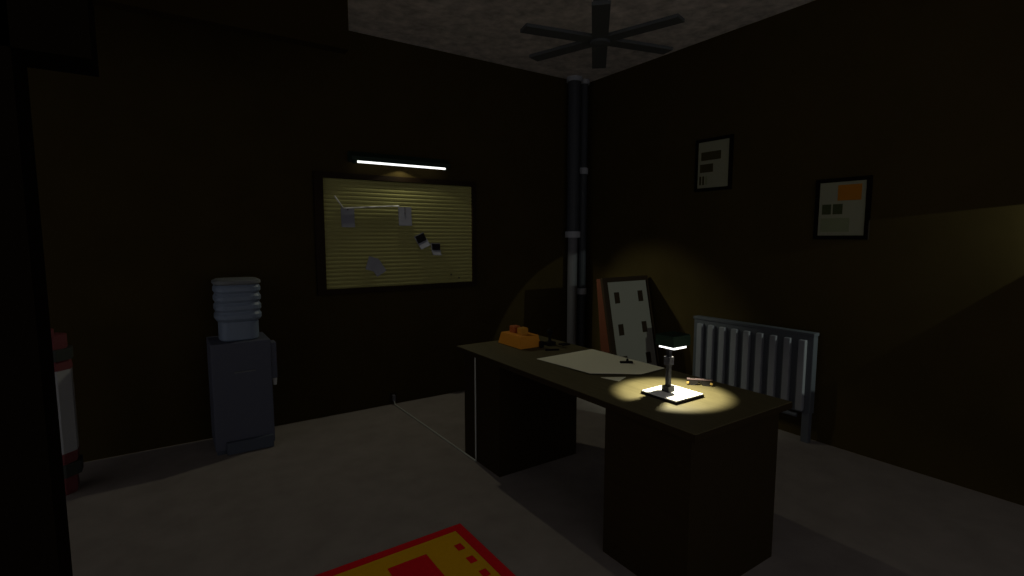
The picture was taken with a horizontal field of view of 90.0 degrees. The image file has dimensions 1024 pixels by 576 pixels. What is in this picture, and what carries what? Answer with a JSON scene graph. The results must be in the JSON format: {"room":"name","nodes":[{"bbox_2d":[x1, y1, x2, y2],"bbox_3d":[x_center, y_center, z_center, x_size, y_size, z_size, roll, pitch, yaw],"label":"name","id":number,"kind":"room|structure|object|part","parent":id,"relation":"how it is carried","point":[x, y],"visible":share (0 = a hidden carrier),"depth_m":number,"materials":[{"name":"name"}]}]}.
{"room":"detective's office","nodes":[
{"label":"detective's office","id":0,"kind":"room"},
{"bbox_2d":[0,0,72,575],"bbox_3d":[-1.738,-0.155,0.654,1.665,3.379,0.150,-4,7,-34],"label":"wall","id":1,"kind":"structure","parent":0,"point":[34,529],"depth_m":1.08,"materials":[{"name":"black paint"}]},
{"bbox_2d":[0,0,98,76],"bbox_3d":[-1.685,-0.527,0.653,1.792,0.160,0.150,-4,7,-34],"label":"trim","id":2,"kind":"structure","parent":1,"relation":"attached to","point":[53,35],"depth_m":1.07,"materials":[{"name":"black paint"}]},
{"bbox_2d":[27,5,577,461],"bbox_3d":[-2.220,-0.500,4.125,7.370,3.379,0.120,-4,7,-34],"label":"wall","id":3,"kind":"structure","parent":0,"point":[190,158],"depth_m":4.14,"materials":[{"name":"paint"}]},
{"bbox_2d":[389,392,396,401],"bbox_3d":[-1.136,1.054,4.915,0.070,0.090,0.045,-4,7,-34],"label":"wall socket","id":4,"kind":"object","parent":3,"relation":"attached to","point":[392,396],"visible":1,"depth_m":4.91,"materials":[{"name":"brown plastic"}]},
{"bbox_2d":[312,171,476,295],"bbox_3d":[-1.032,-0.507,4.830,1.582,1.058,0.045,-4,7,-34],"label":"notice board","id":5,"kind":"object","parent":3,"relation":"attached to","point":[444,211],"visible":1,"depth_m":4.77,"materials":[{"name":"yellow wood"}]},
{"bbox_2d":[341,208,354,226],"bbox_3d":[-1.448,-0.622,4.521,0.118,0.170,0.015,-4,7,-34],"label":"paper","id":6,"kind":"object","parent":5,"relation":"attached to","point":[347,215],"visible":1,"depth_m":4.52,"materials":[{"name":"grey paper"}]},
{"bbox_2d":[334,196,398,208],"bbox_3d":[-1.297,-0.762,4.601,0.591,0.116,0.019,-4,7,-34],"label":"string","id":7,"kind":"object","parent":5,"relation":"attached to","point":[334,196],"visible":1,"depth_m":4.57,"materials":[{"name":"red fabric"}]},
{"bbox_2d":[366,256,378,271],"bbox_3d":[-1.278,-0.219,4.681,0.129,0.148,0.008,-4,7,-34],"label":"paper","id":8,"kind":"object","parent":5,"relation":"attached to","point":[371,260],"visible":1,"depth_m":4.67,"materials":[{"name":"grey paper"}]},
{"bbox_2d":[370,260,386,276],"bbox_3d":[-1.228,-0.181,4.704,0.153,0.157,0.012,-4,7,-34],"label":"paper","id":9,"kind":"object","parent":5,"relation":"attached to","point":[377,267],"visible":1,"depth_m":4.71,"materials":[{"name":"grey paper"}]},
{"bbox_2d":[398,207,411,225],"bbox_3d":[-1.005,-0.674,4.817,0.130,0.175,0.014,-4,7,-34],"label":"paper","id":10,"kind":"object","parent":5,"relation":"attached to","point":[404,213],"visible":1,"depth_m":4.82,"materials":[{"name":"grey paper"}]},
{"bbox_2d":[414,232,429,249],"bbox_3d":[-0.861,-0.453,4.917,0.151,0.166,0.046,-4,7,-34],"label":"instant photo","id":11,"kind":"object","parent":5,"relation":"attached to","point":[421,240],"visible":1,"depth_m":4.91,"materials":[{"name":"grey paper"}]},
{"bbox_2d":[416,233,426,242],"bbox_3d":[-0.874,-0.478,4.914,0.088,0.070,0.017,-31,21,-28],"label":"picture","id":12,"kind":"object","parent":11,"relation":"attached to","point":[420,238],"depth_m":4.91,"materials":[{"name":"black paper"}]},
{"bbox_2d":[431,243,441,254],"bbox_3d":[-0.739,-0.379,5.007,0.099,0.118,0.046,-4,7,-34],"label":"instant photo","id":13,"kind":"object","parent":5,"relation":"attached to","point":[435,247],"visible":1,"depth_m":5.00,"materials":[{"name":"grey paper"}]},
{"bbox_2d":[432,244,439,249],"bbox_3d":[-0.742,-0.402,5.011,0.080,0.060,0.017,-1,5,-34],"label":"picture","id":14,"kind":"object","parent":13,"relation":"attached to","point":[434,246],"depth_m":5.00,"materials":[{"name":"black paper"}]},
{"bbox_2d":[348,151,449,170],"bbox_3d":[-1.022,-1.168,4.729,0.950,0.105,0.115,-4,7,-34],"label":"picture light","id":15,"kind":"object","parent":3,"relation":"attached to","point":[355,157],"visible":1,"depth_m":4.66,"materials":[{"name":"black metal"}]},
{"bbox_2d":[565,75,581,344],"bbox_3d":[0.701,-0.676,5.902,0.180,3.379,0.180,-4,7,-34],"label":"drain pipe","id":16,"kind":"object","parent":3,"relation":"attached to","point":[574,82],"visible":0.94,"depth_m":5.81,"materials":[{"name":"grey metal"}]},
{"bbox_2d":[576,79,589,346],"bbox_3d":[0.816,-0.687,6.007,0.125,3.379,0.144,-4,7,-34],"label":"pipe","id":17,"kind":"object","parent":3,"relation":"attached to","point":[581,251],"visible":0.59,"depth_m":5.95,"materials":[{"name":"grey metal"}]},
{"bbox_2d":[66,390,1023,575],"bbox_3d":[-0.428,1.483,1.763,7.490,0.100,6.345,-4,7,-34],"label":"floor","id":18,"kind":"structure","parent":0,"point":[333,491],"depth_m":3.01,"materials":[{"name":"carpet"}]},
{"bbox_2d":[51,328,83,495],"bbox_3d":[-2.841,0.769,3.181,0.218,1.040,0.218,-4,7,-34],"label":"canister","id":19,"kind":"object","parent":18,"relation":"on","point":[73,465],"visible":0.42,"depth_m":3.16,"materials":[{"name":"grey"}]},
{"bbox_2d":[206,332,277,455],"bbox_3d":[-2.078,0.797,3.971,0.440,0.828,0.425,-4,7,-34],"label":"water cooler","id":20,"kind":"object","parent":18,"relation":"on","point":[240,373],"visible":0.98,"depth_m":3.81,"materials":[{"name":"grey plastic"}]},
{"bbox_2d":[211,277,261,341],"bbox_3d":[-2.096,0.155,3.910,0.323,0.458,0.323,-4,7,-34],"label":"water bottle","id":21,"kind":"object","parent":20,"relation":"on","point":[237,305],"visible":1,"depth_m":3.79,"materials":[{"name":"blue plastic"}]},
{"bbox_2d":[211,277,260,285],"bbox_3d":[-2.096,-0.053,3.889,0.323,0.040,0.323,-4,7,-34],"label":"lid","id":22,"kind":"object","parent":21,"relation":"on","point":[230,281],"depth_m":3.79,"materials":[{"name":"grey plastic"}]},
{"bbox_2d":[227,433,273,455],"bbox_3d":[-1.964,1.175,3.852,0.315,0.091,0.040,-4,7,-34],"label":"base","id":23,"kind":"object","parent":20,"relation":"on","point":[236,445],"depth_m":3.84,"materials":[{"name":"grey"}]},
{"bbox_2d":[271,340,277,384],"bbox_3d":[-1.855,0.577,3.976,0.040,0.335,0.110,-4,7,-34],"label":"dispenser","id":24,"kind":"object","parent":20,"relation":"on","point":[274,374],"depth_m":3.93,"materials":[{"name":"grey plastic"}]},
{"bbox_2d":[315,524,514,575],"bbox_3d":[-0.573,1.432,1.712,1.783,0.011,1.587,-4,7,-34],"label":"rug","id":25,"kind":"object","parent":18,"relation":"on","point":[453,550],"visible":1,"depth_m":2.53,"materials":[{"name":"fabric"}]},
{"bbox_2d":[394,357,476,461],"bbox_3d":[-0.692,0.802,4.250,0.015,0.762,1.538,-4,7,-35],"label":"power cord","id":26,"kind":"object","parent":18,"relation":"on","point":[475,459],"visible":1,"depth_m":3.67,"materials":[{"name":"grey plastic"}]},
{"bbox_2d":[456,335,792,575],"bbox_3d":[0.480,0.890,3.185,0.755,0.800,2.070,-4,7,-34],"label":"desk","id":27,"kind":"object","parent":18,"relation":"on","point":[689,487],"visible":0.86,"depth_m":2.46,"materials":[{"name":"brown wood"}]},
{"bbox_2d":[498,325,543,349],"bbox_3d":[0.065,0.356,3.807,0.192,0.138,0.322,-4,7,-34],"label":"box","id":28,"kind":"object","parent":27,"relation":"on","point":[518,337],"visible":1,"depth_m":3.73,"materials":[{"name":"orange plastic"}]},
{"bbox_3d":[0.023,0.308,3.857,0.060,0.052,0.064,-4,7,-34],"label":"knob","id":29,"kind":"part","parent":28,"relation":"part of","materials":[{"name":"orange"}]},
{"bbox_3d":[0.079,0.317,3.775,0.060,0.052,0.064,-4,7,-34],"label":"knob","id":30,"kind":"part","parent":28,"relation":"part of","materials":[{"name":"orange plastic"}]},
{"bbox_2d":[544,329,555,345],"bbox_3d":[0.281,0.364,3.810,0.076,0.122,0.056,-4,7,-34],"label":"stamp","id":31,"kind":"object","parent":27,"relation":"on","point":[549,342],"visible":0.94,"depth_m":3.79,"materials":[{"name":"black plastic"}]},
{"bbox_3d":[0.281,0.351,3.809,0.044,0.096,0.044,-4,7,-34],"label":"handle","id":32,"kind":"part","parent":31,"relation":"part of","materials":[{"name":"black plastic"}]},
{"bbox_2d":[538,349,663,373],"bbox_3d":[0.553,0.475,3.242,0.505,0.010,0.680,-4,7,-34],"label":"paper sheet","id":33,"kind":"object","parent":27,"relation":"on","point":[591,360],"visible":1,"depth_m":3.22,"materials":[{"name":"beige paper"}]},
{"bbox_2d":[620,359,632,363],"bbox_3d":[0.723,0.462,3.235,0.080,0.030,0.024,0,6,1],"label":"paperweight","id":34,"kind":"object","parent":33,"relation":"on","point":[627,361],"visible":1,"depth_m":3.23,"materials":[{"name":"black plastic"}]},
{"bbox_2d":[601,377,624,380],"bbox_3d":[0.583,0.515,2.895,0.146,0.002,0.079,0,6,-3],"label":"paper","id":35,"kind":"object","parent":27,"relation":"on","point":[610,378],"visible":1,"depth_m":2.90,"materials":[{"name":"beige paper"}]},
{"bbox_2d":[641,385,703,404],"bbox_3d":[0.813,0.536,2.600,0.216,0.019,0.222,-4,7,-34],"label":"book","id":36,"kind":"object","parent":27,"relation":"on","point":[680,395],"visible":0.82,"depth_m":2.56,"materials":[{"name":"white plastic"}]},
{"bbox_2d":[655,331,690,392],"bbox_3d":[0.820,0.379,2.622,0.132,0.292,0.114,-4,7,-34],"label":"desk lamp","id":37,"kind":"object","parent":36,"relation":"on","point":[671,340],"visible":1,"depth_m":2.59,"materials":[{"name":"grey metal"}]},
{"bbox_3d":[0.795,0.383,2.598,0.022,0.228,0.020,-4,7,-34],"label":"lamp stem","id":38,"kind":"part","parent":37,"relation":"part of","materials":[{"name":"grey metal"}]},
{"bbox_3d":[0.820,0.295,2.614,0.096,0.016,0.094,-4,7,-34],"label":"light panel","id":39,"kind":"part","parent":37,"relation":"part of","materials":[{"name":"white plastic"}]},
{"bbox_3d":[0.820,0.261,2.610,0.132,0.056,0.114,-4,7,-34],"label":"lamp shade","id":40,"kind":"part","parent":37,"relation":"part of","materials":[{"name":"green metal"}]},
{"bbox_2d":[686,378,712,385],"bbox_3d":[1.019,0.507,2.786,0.135,0.042,0.054,2,6,16],"label":"knife","id":41,"kind":"object","parent":27,"relation":"on","point":[691,381],"visible":1,"depth_m":2.77,"materials":[{"name":"black plastic"}]},
{"bbox_2d":[596,275,659,366],"bbox_3d":[1.186,0.492,5.131,0.643,1.206,0.330,-4,7,-34],"label":"panel","id":42,"kind":"object","parent":18,"relation":"on","point":[626,322],"visible":0.75,"depth_m":5.10,"materials":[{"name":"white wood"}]},
{"bbox_2d":[692,315,818,442],"bbox_3d":[2.033,0.734,4.399,0.149,0.870,1.080,-4,7,-34],"label":"radiator","id":43,"kind":"object","parent":18,"relation":"on","point":[778,362],"visible":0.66,"depth_m":4.24,"materials":[{"name":"grey metal"}]},
{"bbox_2d":[693,315,818,336],"bbox_3d":[2.025,0.314,4.352,0.080,0.025,1.080,-4,7,-34],"label":"grille","id":44,"kind":"object","parent":43,"relation":"attached to","point":[698,318],"depth_m":4.29,"materials":[{"name":"grey metal"}]},
{"bbox_2d":[348,0,814,81],"bbox_3d":[-0.428,-1.979,1.419,7.490,0.100,6.345,-4,7,-34],"label":"ceiling","id":45,"kind":"structure","parent":0,"point":[485,30],"depth_m":4.30,"materials":[{"name":"paint"}]},
{"bbox_2d":[92,0,348,53],"bbox_3d":[-2.911,-1.753,2.276,4.304,0.519,0.100,-4,7,-34],"label":"trim","id":46,"kind":"structure","parent":45,"relation":"attached to","point":[319,24],"depth_m":3.17,"materials":[{"name":"brown paint"}]},
{"bbox_2d":[520,0,684,68],"bbox_3d":[0.530,-1.775,3.057,0.995,0.629,0.983,-4,7,-34],"label":"ceiling fan","id":47,"kind":"object","parent":45,"relation":"hanging from","point":[600,38],"visible":1,"depth_m":3.00,"materials":[{"name":"grey paint"}]},
{"bbox_3d":[0.278,-1.485,2.989,0.460,0.022,0.096,-2,6,-21],"label":"blade","id":48,"kind":"part","parent":47,"relation":"part of","materials":[{"name":"grey paint"}]},
{"bbox_3d":[0.320,-1.511,3.254,0.460,0.022,0.096,5,7,39],"label":"blade","id":49,"kind":"part","parent":47,"relation":"part of","materials":[{"name":"grey paint"}]},
{"bbox_3d":[0.572,-1.521,3.350,0.096,0.022,0.460,1,6,9],"label":"blade","id":50,"kind":"part","parent":47,"relation":"part of","materials":[{"name":"grey paint"}]},
{"bbox_3d":[0.488,-1.468,2.820,0.096,0.022,0.460,1,6,9],"label":"blade","id":51,"kind":"part","parent":47,"relation":"part of","materials":[{"name":"grey paint"}]},
{"bbox_3d":[0.782,-1.504,3.182,0.460,0.022,0.096,-2,6,-21],"label":"blade","id":52,"kind":"part","parent":47,"relation":"part of","materials":[{"name":"grey paint"}]},
{"bbox_3d":[0.740,-1.478,2.916,0.460,0.022,0.096,5,7,39],"label":"blade","id":53,"kind":"part","parent":47,"relation":"part of","materials":[{"name":"grey paint"}]},
{"bbox_2d":[585,0,1023,505],"bbox_3d":[2.625,-0.452,3.644,0.120,3.379,6.345,-4,7,-34],"label":"wall","id":54,"kind":"structure","parent":0,"point":[919,321],"depth_m":3.71,"materials":[{"name":"paint"}]},
{"bbox_2d":[694,134,733,191],"bbox_3d":[1.825,-1.122,4.640,0.022,0.472,0.374,-4,7,-34],"label":"framed poster","id":55,"kind":"object","parent":54,"relation":"attached to","point":[713,156],"visible":1,"depth_m":4.63,"materials":[{"name":"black paper"}]},
{"bbox_2d":[813,175,872,238],"bbox_3d":[2.437,-0.586,3.783,0.022,0.450,0.372,-4,7,-34],"label":"framed poster","id":56,"kind":"object","parent":54,"relation":"attached to","point":[842,205],"visible":1,"depth_m":3.77,"materials":[{"name":"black paper"}]}
]}

